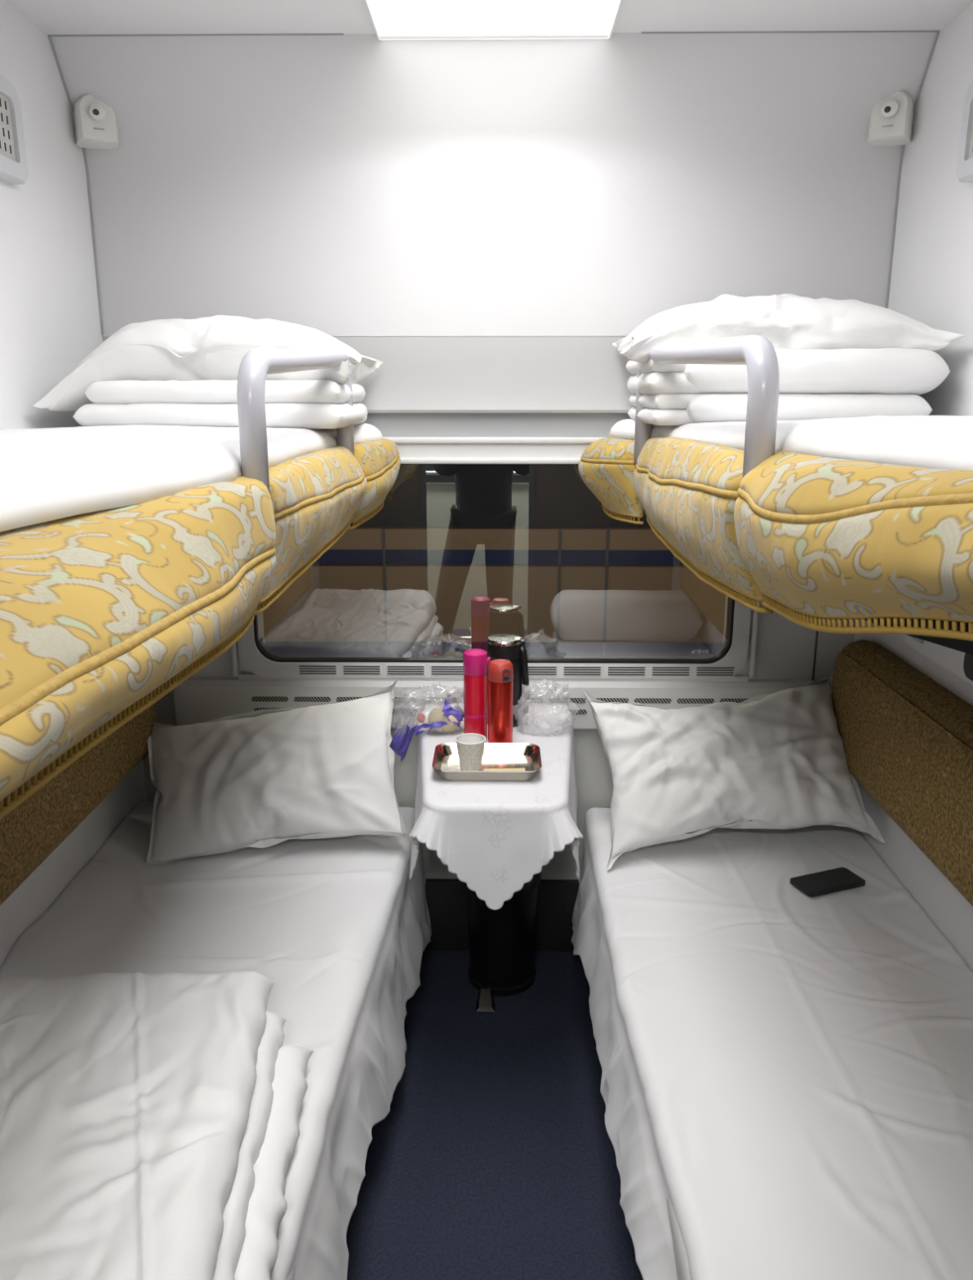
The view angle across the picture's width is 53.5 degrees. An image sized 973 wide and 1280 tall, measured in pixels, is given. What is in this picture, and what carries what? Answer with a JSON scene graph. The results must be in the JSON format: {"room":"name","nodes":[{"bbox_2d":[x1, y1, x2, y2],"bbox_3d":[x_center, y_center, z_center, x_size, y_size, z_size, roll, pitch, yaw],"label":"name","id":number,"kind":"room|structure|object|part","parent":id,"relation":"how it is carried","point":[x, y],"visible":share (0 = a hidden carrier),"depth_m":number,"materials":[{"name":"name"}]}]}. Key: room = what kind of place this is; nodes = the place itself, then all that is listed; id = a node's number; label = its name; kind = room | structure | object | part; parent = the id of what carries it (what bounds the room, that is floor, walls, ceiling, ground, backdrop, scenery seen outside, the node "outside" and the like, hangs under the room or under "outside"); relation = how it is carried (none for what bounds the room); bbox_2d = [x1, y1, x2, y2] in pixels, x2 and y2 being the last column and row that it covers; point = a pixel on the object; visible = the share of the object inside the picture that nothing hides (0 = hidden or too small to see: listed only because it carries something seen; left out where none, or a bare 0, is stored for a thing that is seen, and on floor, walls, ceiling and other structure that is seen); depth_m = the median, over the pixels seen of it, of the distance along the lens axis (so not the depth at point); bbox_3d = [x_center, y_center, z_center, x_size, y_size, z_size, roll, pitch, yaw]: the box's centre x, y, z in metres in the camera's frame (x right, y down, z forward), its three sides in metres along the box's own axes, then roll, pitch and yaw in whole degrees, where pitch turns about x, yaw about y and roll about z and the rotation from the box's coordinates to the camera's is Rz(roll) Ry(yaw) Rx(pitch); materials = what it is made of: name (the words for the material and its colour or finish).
{"room":"train carriage","nodes":[
{"label":"train carriage","id":0,"kind":"room"},
{"bbox_2d":[0,0,146,967],"bbox_3d":[-0.989,0.101,1.222,0.050,2.300,2.790,0,14,1],"label":"wall","id":1,"kind":"structure","parent":0,"point":[50,320],"depth_m":2.07,"materials":[{"name":"white plastic"}]},
{"bbox_2d":[0,74,28,184],"bbox_3d":[-0.938,-0.970,1.784,0.030,0.185,0.300,0,14,1],"label":"wall speaker","id":2,"kind":"object","parent":1,"relation":"attached to","point":[13,159],"visible":1,"depth_m":1.89,"materials":[{"name":"grey plastic"}]},
{"bbox_2d":[0,93,16,161],"bbox_3d":[-0.934,-0.971,1.785,0.002,0.116,0.240,0,14,1],"label":"grille","id":3,"kind":"object","parent":2,"relation":"attached to","point":[7,101],"depth_m":1.88,"materials":[{"name":"grey plastic"}]},
{"bbox_2d":[0,702,155,905],"bbox_3d":[-0.916,0.367,1.601,0.086,0.315,1.995,0,14,1],"label":"padded backrest","id":4,"kind":"object","parent":1,"relation":"attached to","point":[31,832],"visible":0.3,"depth_m":1.99,"materials":[{"name":"brown fabric"}]},
{"bbox_2d":[0,348,400,819],"bbox_3d":[-0.590,-0.242,1.400,0.732,0.404,2.096,0,14,1],"label":"upper berth","id":5,"kind":"object","parent":1,"relation":"attached to","point":[104,614],"visible":0.98,"depth_m":0.98,"materials":[{"name":"yellow fabric"}]},
{"bbox_3d":[-0.338,0.071,0.903,0.027,0.043,0.986,0,14,1],"label":"lace trim","id":6,"kind":"part","parent":5,"relation":"part of","materials":[{"name":"yellow fabric"}]},
{"bbox_2d":[0,422,383,532],"bbox_3d":[-0.610,-0.251,1.406,0.698,0.092,2.072,0,14,1],"label":"sheet","id":7,"kind":"object","parent":5,"relation":"on","point":[46,474],"visible":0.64,"depth_m":1.19,"materials":[{"name":"white fabric"}]},
{"bbox_2d":[72,379,368,428],"bbox_3d":[-0.561,-0.528,2.156,0.569,0.100,0.446,0,14,1],"label":"quilt","id":8,"kind":"object","parent":7,"relation":"on","point":[295,404],"visible":0.75,"depth_m":1.95,"materials":[{"name":"white fabric"}]},
{"bbox_2d":[31,315,384,411],"bbox_3d":[-0.589,-0.613,2.149,0.677,0.197,0.437,0,14,1],"label":"pillow","id":9,"kind":"object","parent":8,"relation":"on","point":[214,348],"visible":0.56,"depth_m":1.99,"materials":[{"name":"white fabric"}]},
{"bbox_3d":[-0.314,-0.403,1.705,0.037,0.245,0.841,0,14,1],"label":"guard rail","id":10,"kind":"part","parent":5,"relation":"part of","materials":[{"name":"grey metal"}]},
{"bbox_3d":[-0.314,-0.161,1.766,0.032,0.060,0.803,1,14,2],"label":"lace trim","id":11,"kind":"part","parent":5,"relation":"part of","materials":[{"name":"yellow fabric"}]},
{"bbox_3d":[-0.282,-0.317,2.296,0.050,0.072,0.307,1,14,4],"label":"lace trim","id":12,"kind":"part","parent":5,"relation":"part of","materials":[{"name":"yellow fabric"}]},
{"bbox_2d":[4,0,972,35],"bbox_3d":[-0.016,-0.867,0.264,2.015,0.050,4.140,0,14,1],"label":"ceiling","id":13,"kind":"structure","parent":0,"point":[53,17],"depth_m":1.98,"materials":[{"name":"white laminate"}]},
{"bbox_2d":[364,0,622,39],"bbox_3d":[0.006,-1.135,1.386,0.502,0.032,1.444,0,14,1],"label":"recessed light","id":14,"kind":"object","parent":13,"relation":"in","point":[388,17],"visible":1,"depth_m":1.98,"materials":[{"name":"white plastic"}]},
{"bbox_2d":[51,32,936,879],"bbox_3d":[0.011,-0.216,2.461,1.915,2.300,0.205,0,14,1],"label":"wall","id":15,"kind":"structure","parent":0,"point":[345,185],"depth_m":2.28,"materials":[{"name":"white plastic"}]},
{"bbox_2d":[74,94,119,148],"bbox_3d":[-0.895,-1.194,2.213,0.088,0.108,0.092,-7,16,-26],"label":"reading lamp","id":16,"kind":"object","parent":15,"relation":"attached to","point":[95,121],"visible":0.95,"depth_m":2.19,"materials":[{"name":"white plastic"}]},
{"bbox_2d":[103,336,633,413],"bbox_3d":[0.012,-0.653,2.383,1.911,0.183,0.020,0,14,1],"label":"wall panel","id":17,"kind":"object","parent":15,"relation":"attached to","point":[464,374],"depth_m":2.38,"materials":[{"name":"grey plastic"}]},
{"bbox_2d":[48,30,939,334],"bbox_3d":[0.011,-1.027,2.218,1.918,0.611,0.146,0,14,1],"label":"trim","id":18,"kind":"structure","parent":15,"relation":"attached to","point":[937,32],"depth_m":2.10,"materials":[{"name":"grey plastic"}]},
{"bbox_2d":[173,676,814,729],"bbox_3d":[0.018,0.172,2.591,1.707,0.138,0.028,0,14,1],"label":"window sill","id":19,"kind":"structure","parent":15,"relation":"attached to","point":[197,700],"depth_m":2.58,"materials":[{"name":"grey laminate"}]},
{"bbox_2d":[231,436,758,682],"bbox_3d":[0.016,-0.201,2.514,1.384,0.645,0.070,0,14,1],"label":"window","id":20,"kind":"structure","parent":15,"relation":"in","point":[722,665],"depth_m":2.56,"materials":[{"name":"white plastic"}]},
{"bbox_2d":[425,703,568,710],"bbox_3d":[0.022,0.369,2.300,0.378,0.245,0.675,0,14,1],"label":"folding table","id":21,"kind":"object","parent":15,"relation":"attached to","point":[428,706],"visible":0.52,"depth_m":2.57,"materials":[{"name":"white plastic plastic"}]},
{"bbox_2d":[408,702,582,910],"bbox_3d":[0.020,0.417,2.276,0.410,0.335,0.705,0,14,1],"label":"tablecloth","id":22,"kind":"object","parent":21,"relation":"on","point":[495,835],"visible":0.83,"depth_m":1.96,"materials":[{"name":"white fabric"}]},
{"bbox_2d":[389,693,463,762],"bbox_3d":[-0.135,0.206,2.362,0.204,0.216,0.119,0,14,1],"label":"plastic bag","id":23,"kind":"object","parent":22,"relation":"on","point":[400,743],"visible":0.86,"depth_m":2.34,"materials":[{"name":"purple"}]},
{"bbox_2d":[417,712,425,722],"bbox_3d":[-0.157,0.187,2.316,0.020,0.024,0.014,0,14,1],"label":"snack packet","id":24,"kind":"object","parent":23,"relation":"in","point":[420,717],"visible":1,"depth_m":2.31,"materials":[{"name":"red"}]},
{"bbox_2d":[427,705,461,732],"bbox_3d":[-0.101,0.191,2.344,0.082,0.065,0.066,0,14,1],"label":"bun","id":25,"kind":"object","parent":23,"relation":"in","point":[436,714],"visible":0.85,"depth_m":2.32,"materials":[{"name":"beige food"}]},
{"bbox_2d":[462,648,490,738],"bbox_3d":[-0.025,0.130,2.281,0.060,0.218,0.057,12,19,40],"label":"flask","id":26,"kind":"object","parent":22,"relation":"on","point":[475,661],"visible":0.81,"depth_m":2.26,"materials":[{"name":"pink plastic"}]},
{"bbox_3d":[-0.026,0.050,2.261,0.058,0.055,0.058,0,14,1],"label":"lid","id":27,"kind":"part","parent":26,"relation":"part of","materials":[{"name":"pink plastic"}]},
{"bbox_2d":[431,742,542,781],"bbox_3d":[0.001,0.268,2.118,0.234,0.028,0.168,0,14,1],"label":"serving tray","id":28,"kind":"object","parent":22,"relation":"on","point":[446,761],"visible":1,"depth_m":2.14,"materials":[{"name":"silver metal"}]},
{"bbox_2d":[454,733,486,770],"bbox_3d":[-0.035,0.247,2.102,0.068,0.070,0.068,0,14,1],"label":"paper cup","id":29,"kind":"object","parent":28,"relation":"on","point":[470,746],"visible":0.96,"depth_m":2.08,"materials":[{"name":"white paper"}]},
{"bbox_2d":[483,768,525,771],"bbox_3d":[0.039,0.285,2.098,0.090,0.001,0.028,-1,14,-3],"label":"paper slip","id":30,"kind":"object","parent":28,"relation":"on","point":[493,769],"visible":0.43,"depth_m":2.10,"materials":[{"name":"beige paper"}]},
{"bbox_2d":[488,658,513,742],"bbox_3d":[0.033,0.147,2.239,0.058,0.204,0.062,0,14,1],"label":"flask","id":31,"kind":"object","parent":22,"relation":"on","point":[500,671],"visible":0.82,"depth_m":2.22,"materials":[{"name":"red paint"}]},
{"bbox_3d":[0.033,0.070,2.221,0.058,0.044,0.058,0,14,1],"label":"lid","id":32,"kind":"part","parent":31,"relation":"part of","materials":[{"name":"red plastic"}]},
{"bbox_2d":[486,634,529,726],"bbox_3d":[0.045,0.099,2.397,0.092,0.220,0.098,-10,18,-35],"label":"flask","id":33,"kind":"object","parent":22,"relation":"on","point":[505,646],"visible":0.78,"depth_m":2.37,"materials":[{"name":"black plastic"}]},
{"bbox_3d":[0.044,0.000,2.374,0.086,0.013,0.086,0,14,1],"label":"lid","id":34,"kind":"part","parent":33,"relation":"part of","materials":[{"name":"silver metal"}]},
{"bbox_3d":[0.080,-0.003,2.372,0.028,0.010,0.016,0,14,1],"label":"spout lever","id":35,"kind":"part","parent":33,"relation":"part of","materials":[{"name":"silver metal"}]},
{"bbox_3d":[0.092,0.103,2.390,0.032,0.186,0.023,0,14,1],"label":"handle","id":36,"kind":"part","parent":33,"relation":"part of","materials":[{"name":"black plastic"}]},
{"bbox_2d":[425,878,579,951],"bbox_3d":[0.012,0.784,2.749,1.911,0.220,0.022,0,14,1],"label":"baseboard","id":37,"kind":"structure","parent":15,"relation":"attached to","point":[446,899],"depth_m":2.73,"materials":[{"name":"black"}]},
{"bbox_2d":[811,631,818,679],"bbox_3d":[0.018,0.137,2.594,1.709,1.350,0.005,0,14,1],"label":"trim","id":38,"kind":"structure","parent":15,"relation":"attached to","point":[816,632],"depth_m":2.56,"materials":[{"name":"grey"}]},
{"bbox_2d":[866,91,913,146],"bbox_3d":[0.918,-1.188,2.189,0.088,0.108,0.092,8,16,28],"label":"reading lamp","id":39,"kind":"object","parent":15,"relation":"attached to","point":[891,123],"visible":0.98,"depth_m":2.16,"materials":[{"name":"white plastic"}]},
{"bbox_2d":[346,950,643,1279],"bbox_3d":[-0.016,1.409,0.846,2.015,0.050,4.140,0,14,1],"label":"floor","id":40,"kind":"structure","parent":0,"point":[492,1157],"depth_m":2.04,"materials":[{"name":"blue carpet"}]},
{"bbox_2d":[287,1266,295,1279],"bbox_3d":[-0.605,0.931,1.744,0.702,0.432,2.000,0,14,1],"label":"lower berth","id":41,"kind":"object","parent":40,"relation":"on","point":[291,1276],"visible":0.02,"depth_m":1.29,"materials":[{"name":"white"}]},
{"bbox_2d":[0,800,431,1279],"bbox_3d":[-0.563,0.881,1.726,0.794,0.413,2.013,0,14,1],"label":"sheet","id":42,"kind":"object","parent":41,"relation":"on","point":[340,929],"visible":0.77,"depth_m":2.01,"materials":[{"name":"white fabric"}]},
{"bbox_2d":[0,971,313,1279],"bbox_3d":[-0.602,0.721,1.186,0.678,0.217,0.980,-1,14,-3],"label":"quilt","id":43,"kind":"object","parent":42,"relation":"on","point":[149,1130],"visible":1,"depth_m":1.31,"materials":[{"name":"white fabric"}]},
{"bbox_2d":[135,678,412,867],"bbox_3d":[-0.537,0.319,2.421,0.704,0.373,0.299,-1,14,-4],"label":"pillow","id":44,"kind":"object","parent":42,"relation":"on","point":[264,778],"visible":0.99,"depth_m":2.37,"materials":[{"name":"white fabric"}]},
{"bbox_2d":[465,871,541,1012],"bbox_3d":[0.042,0.765,2.576,0.208,0.342,0.264,0,14,1],"label":"pedal bin","id":45,"kind":"object","parent":40,"relation":"on","point":[502,940],"visible":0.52,"depth_m":2.53,"materials":[{"name":"black plastic"}]},
{"bbox_3d":[0.042,0.612,2.566,0.208,0.042,0.208,0,14,1],"label":"lid","id":46,"kind":"part","parent":45,"relation":"part of","materials":[{"name":"black plastic"}]},
{"bbox_2d":[666,1198,690,1279],"bbox_3d":[0.610,0.935,1.727,0.683,0.432,2.000,0,14,1],"label":"lower berth","id":47,"kind":"object","parent":40,"relation":"on","point":[680,1254],"visible":0.02,"depth_m":1.33,"materials":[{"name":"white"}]},
{"bbox_2d":[571,807,972,1279],"bbox_3d":[0.580,0.875,1.708,0.750,0.354,2.013,0,14,1],"label":"sheet","id":48,"kind":"object","parent":47,"relation":"on","point":[791,1070],"visible":0.91,"depth_m":1.67,"materials":[{"name":"white fabric"}]},
{"bbox_2d":[582,668,884,869],"bbox_3d":[0.599,0.302,2.404,0.689,0.413,0.314,-1,14,-3],"label":"pillow","id":49,"kind":"object","parent":48,"relation":"on","point":[777,760],"visible":1,"depth_m":2.32,"materials":[{"name":"white fabric"}]},
{"bbox_2d":[790,866,865,897],"bbox_3d":[0.786,0.557,2.224,0.160,0.009,0.078,-5,15,-21],"label":"mobile phone","id":50,"kind":"object","parent":48,"relation":"on","point":[838,879],"visible":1,"depth_m":2.21,"materials":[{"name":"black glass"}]},
{"bbox_2d":[853,3,972,970],"bbox_3d":[0.976,0.107,1.195,0.050,2.300,2.790,0,14,1],"label":"wall","id":51,"kind":"structure","parent":0,"point":[931,284],"depth_m":2.06,"materials":[{"name":"white laminate"}]},
{"bbox_2d":[578,334,972,655],"bbox_3d":[0.581,-0.252,1.383,0.739,0.394,2.102,0,14,1],"label":"upper berth","id":52,"kind":"object","parent":51,"relation":"attached to","point":[814,540],"visible":0.99,"depth_m":1.03,"materials":[{"name":"yellow fabric"}]},
{"bbox_3d":[0.321,-0.325,2.327,0.051,0.069,0.235,-2,15,-9],"label":"lace trim","id":53,"kind":"part","parent":52,"relation":"part of","materials":[{"name":"yellow fabric"}]},
{"bbox_3d":[0.346,-0.399,1.676,0.037,0.253,1.041,0,14,1],"label":"guard rail","id":54,"kind":"part","parent":52,"relation":"part of","materials":[{"name":"grey metal"}]},
{"bbox_3d":[0.358,-0.161,1.735,0.034,0.040,1.005,0,14,0],"label":"lace trim","id":55,"kind":"part","parent":52,"relation":"part of","materials":[{"name":"yellow fabric"}]},
{"bbox_2d":[608,415,972,470],"bbox_3d":[0.617,-0.280,1.381,0.671,0.091,2.072,0,14,1],"label":"sheet","id":56,"kind":"object","parent":52,"relation":"on","point":[933,442],"visible":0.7,"depth_m":1.07,"materials":[{"name":"white fabric"}]},
{"bbox_2d":[627,393,932,426],"bbox_3d":[0.621,-0.517,2.151,0.573,0.071,0.452,0,14,1],"label":"quilt","id":57,"kind":"object","parent":56,"relation":"on","point":[661,409],"visible":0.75,"depth_m":1.94,"materials":[{"name":"white fabric"}]},
{"bbox_2d":[625,347,950,395],"bbox_3d":[0.633,-0.589,2.132,0.613,0.095,0.442,0,14,1],"label":"quilt","id":58,"kind":"object","parent":57,"relation":"on","point":[885,371],"visible":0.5,"depth_m":1.93,"materials":[{"name":"white fabric"}]},
{"bbox_2d":[612,293,966,363],"bbox_3d":[0.614,-0.664,2.105,0.688,0.173,0.474,0,14,1],"label":"pillow","id":59,"kind":"object","parent":58,"relation":"on","point":[788,321],"visible":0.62,"depth_m":1.97,"materials":[{"name":"white fabric"}]},
{"bbox_3d":[0.401,-0.003,0.809,0.034,0.133,0.874,-2,14,-7],"label":"lace trim","id":60,"kind":"part","parent":52,"relation":"part of","materials":[{"name":"yellow fabric"}]},
{"bbox_2d":[831,640,972,906],"bbox_3d":[0.911,0.374,1.577,0.086,0.315,1.995,0,14,1],"label":"padded backrest","id":61,"kind":"object","parent":51,"relation":"attached to","point":[907,738],"visible":0.92,"depth_m":2.01,"materials":[{"name":"brown fabric"}]},
{"bbox_2d":[903,634,972,685],"bbox_3d":[0.946,0.008,1.888,0.028,0.150,0.580,0,14,1],"label":"wall control panel","id":62,"kind":"object","parent":51,"relation":"attached to","point":[958,663],"visible":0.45,"depth_m":1.97,"materials":[{"name":"white plastic"}]},
{"bbox_2d":[963,653,972,681],"bbox_3d":[0.935,0.057,1.818,0.007,0.060,0.140,0,14,1],"label":"socket","id":63,"kind":"object","parent":62,"relation":"attached to","point":[967,658],"depth_m":1.87,"materials":[{"name":"black plastic"}]},
{"bbox_2d":[955,80,972,182],"bbox_3d":[0.947,-0.964,1.763,0.030,0.185,0.300,0,14,1],"label":"wall speaker","id":64,"kind":"object","parent":51,"relation":"attached to","point":[964,171],"visible":1,"depth_m":1.89,"materials":[{"name":"grey plastic"}]},
{"bbox_2d":[968,117,972,159],"bbox_3d":[0.943,-0.966,1.765,0.002,0.116,0.240,0,14,1],"label":"grille","id":65,"kind":"object","parent":64,"relation":"attached to","point":[970,119],"depth_m":1.88,"materials":[{"name":"grey plastic"}]},
{"label":"outside","id":66,"kind":"structure","parent":0,"visible":0},
{"bbox_3d":[0.080,0.895,6.189,12.000,0.100,6.450,0,14,1],"label":"ground","id":67,"kind":"structure","parent":66,"visible":0},
{"bbox_2d":[262,464,725,656],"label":"window","id":68,"kind":"structure","parent":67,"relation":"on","point":[454,557],"depth_m":4.32,"materials":[{"name":"clear glass"}]}
]}

